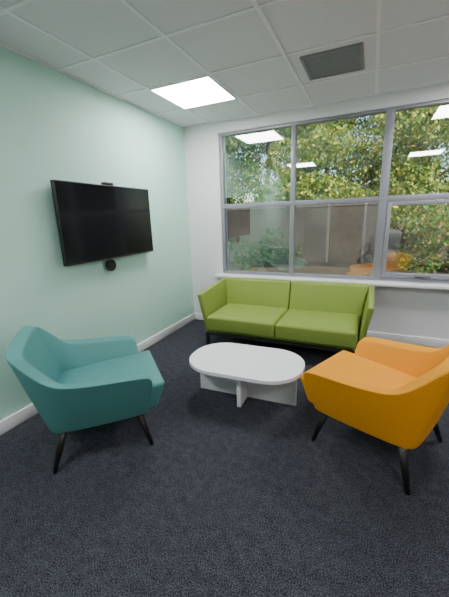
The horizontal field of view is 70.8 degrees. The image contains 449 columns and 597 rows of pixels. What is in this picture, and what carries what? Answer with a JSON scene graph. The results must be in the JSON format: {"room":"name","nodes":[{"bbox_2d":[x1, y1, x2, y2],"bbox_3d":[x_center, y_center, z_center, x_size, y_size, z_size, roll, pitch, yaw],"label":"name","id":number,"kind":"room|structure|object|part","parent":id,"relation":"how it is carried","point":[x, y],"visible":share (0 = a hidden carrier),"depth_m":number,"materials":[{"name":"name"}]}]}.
{"room":"office lounge","nodes":[
{"label":"office lounge","id":0,"kind":"room"},
{"bbox_2d":[0,46,193,420],"bbox_3d":[-1.779,-0.207,1.626,0.150,2.500,6.000,5,16,24],"label":"wall","id":1,"kind":"structure","parent":0,"point":[54,125],"depth_m":2.58,"materials":[{"name":"green paint"}]},
{"bbox_2d":[0,313,194,435],"bbox_3d":[-1.664,0.963,1.891,0.018,0.095,6.000,5,16,24],"label":"baseboard","id":2,"kind":"structure","parent":1,"relation":"attached to","point":[27,412],"depth_m":2.37,"materials":[{"name":"white paint"}]},
{"bbox_2d":[50,180,152,266],"bbox_3d":[-1.047,-0.705,2.876,0.087,0.665,1.110,5,16,24],"label":"television","id":3,"kind":"object","parent":1,"relation":"attached to","point":[103,221],"visible":1,"depth_m":2.72,"materials":[{"name":"black plastic"}]},
{"bbox_2d":[106,259,115,270],"bbox_3d":[-1.068,-0.333,2.942,0.050,0.155,0.110,5,16,24],"label":"speaker","id":4,"kind":"object","parent":1,"relation":"attached to","point":[110,263],"visible":0.98,"depth_m":2.92},
{"bbox_2d":[0,319,448,596],"bbox_3d":[0.411,1.222,1.012,4.850,0.100,6.350,5,16,24],"label":"floor","id":5,"kind":"structure","parent":0,"point":[227,499],"depth_m":1.59,"materials":[{"name":"carpet"}]},
{"bbox_2d":[6,326,163,473],"bbox_3d":[-0.851,0.548,2.082,0.809,0.752,0.778,-8,16,-22],"label":"armchair","id":6,"kind":"object","parent":5,"relation":"on","point":[73,385],"visible":1,"depth_m":1.86,"materials":[{"name":"teal fabric"}]},
{"bbox_3d":[-0.962,0.876,1.848,0.053,0.240,0.137,8,17,33],"label":"leg","id":7,"kind":"part","parent":6,"relation":"part of","materials":[{"name":"black wood"}]},
{"bbox_3d":[-0.778,0.579,2.121,0.654,0.190,0.564,-8,16,-22],"label":"seat","id":8,"kind":"part","parent":6,"relation":"part of","materials":[{"name":"teal fabric"}]},
{"bbox_3d":[-0.521,0.819,2.017,0.127,0.240,0.053,7,17,31],"label":"leg","id":9,"kind":"part","parent":6,"relation":"part of","materials":[{"name":"black wood"}]},
{"bbox_2d":[189,343,304,406],"bbox_3d":[0.169,0.629,2.507,0.900,0.320,0.560,4,16,22],"label":"coffee table","id":10,"kind":"object","parent":5,"relation":"on","point":[242,370],"visible":1,"depth_m":2.42,"materials":[{"name":"white laminate"}]},
{"bbox_3d":[0.169,0.643,2.511,0.032,0.290,0.340,4,16,22],"label":"cross panel","id":11,"kind":"part","parent":10,"relation":"part of","materials":[{"name":"white laminate"}]},
{"bbox_3d":[0.169,0.643,2.511,0.800,0.290,0.028,4,16,22],"label":"long panel","id":12,"kind":"part","parent":10,"relation":"part of","materials":[{"name":"white laminate"}]},
{"bbox_2d":[197,277,374,352],"bbox_3d":[0.642,0.200,3.411,1.726,0.670,0.755,5,16,24],"label":"sofa","id":13,"kind":"object","parent":5,"relation":"on","point":[325,314],"visible":0.93,"depth_m":3.33,"materials":[{"name":"green fabric"}]},
{"bbox_3d":[-0.089,0.047,3.723,0.116,0.479,0.719,5,16,24],"label":"arm","id":14,"kind":"part","parent":13,"relation":"part of"},
{"bbox_3d":[0.266,0.217,3.497,0.747,0.180,0.585,5,16,24],"label":"seat","id":15,"kind":"part","parent":13,"relation":"part of","materials":[{"name":"green fabric"}]},
{"bbox_3d":[0.951,0.273,3.189,0.747,0.180,0.585,5,16,24],"label":"seat","id":16,"kind":"part","parent":13,"relation":"part of","materials":[{"name":"green fabric"}]},
{"bbox_3d":[1.375,0.168,3.066,0.116,0.479,0.719,5,16,24],"label":"arm","id":17,"kind":"part","parent":13,"relation":"part of"},
{"bbox_2d":[300,337,448,495],"bbox_3d":[0.951,0.537,1.896,0.778,0.752,0.809,-14,19,-40],"label":"armchair","id":18,"kind":"object","parent":5,"relation":"on","point":[396,393],"visible":1,"depth_m":1.72,"materials":[{"name":"orange fabric"}]},
{"bbox_3d":[0.612,0.791,1.982,0.127,0.240,0.053,-3,14,-6],"label":"leg","id":19,"kind":"part","parent":18,"relation":"part of","materials":[{"name":"black wood"}]},
{"bbox_3d":[0.900,0.564,1.963,0.564,0.190,0.654,-14,19,-40],"label":"seat","id":20,"kind":"part","parent":18,"relation":"part of","materials":[{"name":"orange fabric"}]},
{"bbox_3d":[0.935,0.868,1.641,0.053,0.240,0.137,-4,15,-7],"label":"leg","id":21,"kind":"part","parent":18,"relation":"part of","materials":[{"name":"black wood"}]},
{"bbox_3d":[1.289,0.778,1.946,0.137,0.240,0.053,2,15,14],"label":"leg","id":22,"kind":"part","parent":18,"relation":"part of","materials":[{"name":"black wood"}]},
{"bbox_2d":[0,0,448,125],"bbox_3d":[0.328,-1.295,0.366,4.850,0.100,6.350,5,16,24],"label":"ceiling","id":23,"kind":"structure","parent":0,"point":[94,27],"depth_m":2.07,"materials":[{"name":"tile"}]},
{"bbox_2d":[149,75,236,108],"bbox_3d":[-0.268,-1.860,2.871,0.580,0.014,0.580,5,16,24],"label":"frame","id":24,"kind":"object","parent":23,"relation":"attached to","point":[209,76],"visible":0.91,"depth_m":2.70,"materials":[{"name":"silver metal"}]},
{"bbox_2d":[152,77,233,108],"bbox_3d":[-0.268,-1.857,2.872,0.556,0.003,0.556,5,16,24],"label":"diffuser","id":25,"kind":"object","parent":24,"relation":"attached to","point":[203,91],"visible":1,"depth_m":2.84,"materials":[{"name":"white plastic"}]},
{"bbox_2d":[0,0,448,127],"bbox_3d":[0.320,-1.237,0.357,4.550,0.009,6.000,5,16,24],"label":"grid","id":26,"kind":"object","parent":23,"relation":"attached to","point":[257,7],"visible":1,"depth_m":2.17,"materials":[{"name":"silver metal"}]},
{"bbox_2d":[300,42,364,80],"bbox_3d":[0.819,-1.767,2.373,0.420,0.016,0.420,5,16,24],"label":"ceiling air vent","id":27,"kind":"object","parent":23,"relation":"in","point":[349,58],"depth_m":2.34,"materials":[{"name":"grey metal"}]},
{"bbox_2d":[184,83,448,339],"bbox_3d":[1.642,-0.772,3.390,4.850,2.500,0.200,5,16,24],"label":"wall","id":28,"kind":"structure","parent":0,"point":[418,312],"depth_m":3.53,"materials":[{"name":"white paint"}]},
{"bbox_2d":[195,313,448,347],"bbox_3d":[1.643,0.419,3.590,4.532,0.095,0.018,5,16,24],"label":"baseboard","id":29,"kind":"structure","parent":28,"relation":"attached to","point":[415,340],"depth_m":3.42,"materials":[{"name":"white paint"}]},
{"bbox_2d":[215,273,448,289],"bbox_3d":[1.631,-0.165,3.390,3.800,0.035,0.160,5,16,24],"label":"window sill","id":30,"kind":"structure","parent":28,"relation":"attached to","point":[441,286],"depth_m":3.45,"materials":[{"name":"white paint"}]},
{"bbox_2d":[219,99,448,283],"bbox_3d":[1.644,-1.009,3.266,3.680,1.720,0.073,5,16,24],"label":"frame","id":31,"kind":"object","parent":28,"relation":"attached to","point":[383,198],"visible":0.91,"depth_m":3.42,"materials":[{"name":"silver metal"}]},
{"bbox_2d":[381,199,448,279],"bbox_3d":[2.064,-0.580,3.153,0.840,0.780,0.110,5,16,24],"label":"window","id":32,"kind":"structure","parent":28,"relation":"in","point":[384,273],"depth_m":3.24,"materials":[{"name":"silver metal"}]},
{"bbox_3d":[2.026,-0.218,3.232,0.140,0.026,0.045,5,16,24],"label":"handle","id":33,"kind":"part","parent":32,"relation":"part of","materials":[{"name":"silver metal"}]},
{"label":"outside","id":34,"kind":"structure","parent":0,"visible":0},
{"bbox_2d":[229,224,448,275],"bbox_3d":[7.894,-4.347,22.241,50.000,0.250,39.800,5,16,24],"label":"ground","id":35,"kind":"structure","parent":34,"point":[394,240],"depth_m":8.85,"materials":[{"name":"grey concrete"}]},
{"bbox_2d":[225,136,247,203],"bbox_3d":[-1.357,-5.122,14.480,5.406,5.716,4.781,5,16,24],"label":"tree","id":36,"kind":"object","parent":35,"relation":"on","point":[228,150],"visible":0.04,"depth_m":13.67,"materials":[{"name":"green plant"}]},
{"bbox_2d":[226,132,274,202],"bbox_3d":[0.187,-8.338,19.068,8.692,9.564,6.769,-3,14,-5],"label":"tree","id":37,"kind":"object","parent":35,"relation":"on","point":[253,140],"visible":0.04,"depth_m":19.50,"materials":[{"name":"green plant"}]},
{"bbox_2d":[228,226,302,269],"bbox_3d":[-0.686,-1.509,9.609,6.090,1.315,1.069,5,16,24],"label":"shrubs","id":38,"kind":"object","parent":35,"relation":"on","point":[251,249],"visible":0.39,"depth_m":8.86,"materials":[{"name":"green plant"}]},
{"bbox_2d":[227,207,305,265],"bbox_3d":[-1.110,-2.033,10.559,7.500,1.650,0.120,5,16,24],"label":"piers","id":39,"kind":"structure","parent":35,"relation":"on","point":[300,220],"depth_m":9.01,"materials":[{"name":"grey concrete"}]},
{"bbox_2d":[225,124,341,202],"bbox_3d":[1.624,-5.208,13.035,5.050,6.414,4.718,-9,16,-26],"label":"tree","id":40,"kind":"object","parent":35,"relation":"on","point":[265,194],"visible":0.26,"depth_m":12.59,"materials":[{"name":"green plant"}]},
{"bbox_2d":[228,204,377,267],"bbox_3d":[-1.042,-2.072,10.704,11.500,1.650,0.250,5,16,24],"label":"wall","id":41,"kind":"structure","parent":35,"relation":"on","point":[335,236],"depth_m":8.86,"materials":[{"name":"grey concrete"}]},
{"bbox_2d":[227,202,377,210],"bbox_3d":[-1.055,-2.899,10.486,11.530,0.060,0.310,5,16,24],"label":"coping","id":42,"kind":"object","parent":41,"relation":"on","point":[368,203],"visible":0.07,"depth_m":8.78},
{"bbox_2d":[271,118,379,198],"bbox_3d":[4.876,-7.356,15.941,5.777,8.920,7.949,6,16,28],"label":"tree","id":43,"kind":"object","parent":35,"relation":"on","point":[289,148],"visible":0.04,"depth_m":14.09,"materials":[{"name":"green plant"}]},
{"bbox_2d":[265,111,409,227],"bbox_3d":[3.919,-5.018,12.539,4.927,6.147,5.634,-11,17,-33],"label":"tree","id":44,"kind":"object","parent":35,"relation":"on","point":[329,185],"visible":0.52,"depth_m":11.46,"materials":[{"name":"green plant"}]},
{"bbox_2d":[351,104,448,249],"bbox_3d":[7.160,-4.812,11.511,4.736,6.054,5.002,-8,16,-23],"label":"tree","id":45,"kind":"object","parent":35,"relation":"on","point":[422,124],"visible":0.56,"depth_m":10.71,"materials":[{"name":"green plant"}]},
{"bbox_2d":[352,111,448,239],"bbox_3d":[9.461,-7.504,14.604,7.382,9.582,8.171,5,16,24],"label":"tree","id":46,"kind":"object","parent":35,"relation":"on","point":[447,148],"visible":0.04,"depth_m":14.82,"materials":[{"name":"green plant"}]},
{"bbox_2d":[395,204,448,273],"bbox_3d":[6.727,-1.222,6.821,5.499,1.970,2.470,5,16,24],"label":"shrub bed","id":47,"kind":"object","parent":35,"relation":"on","point":[435,261],"visible":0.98,"depth_m":7.37,"materials":[{"name":"green plant"}]},
{"bbox_2d":[432,107,448,133],"bbox_3d":[10.010,-4.938,10.653,6.202,6.545,5.326,5,16,24],"label":"tree","id":48,"kind":"object","parent":35,"relation":"on","point":[448,107],"visible":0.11,"depth_m":10.56,"materials":[{"name":"green plant"}]}
]}

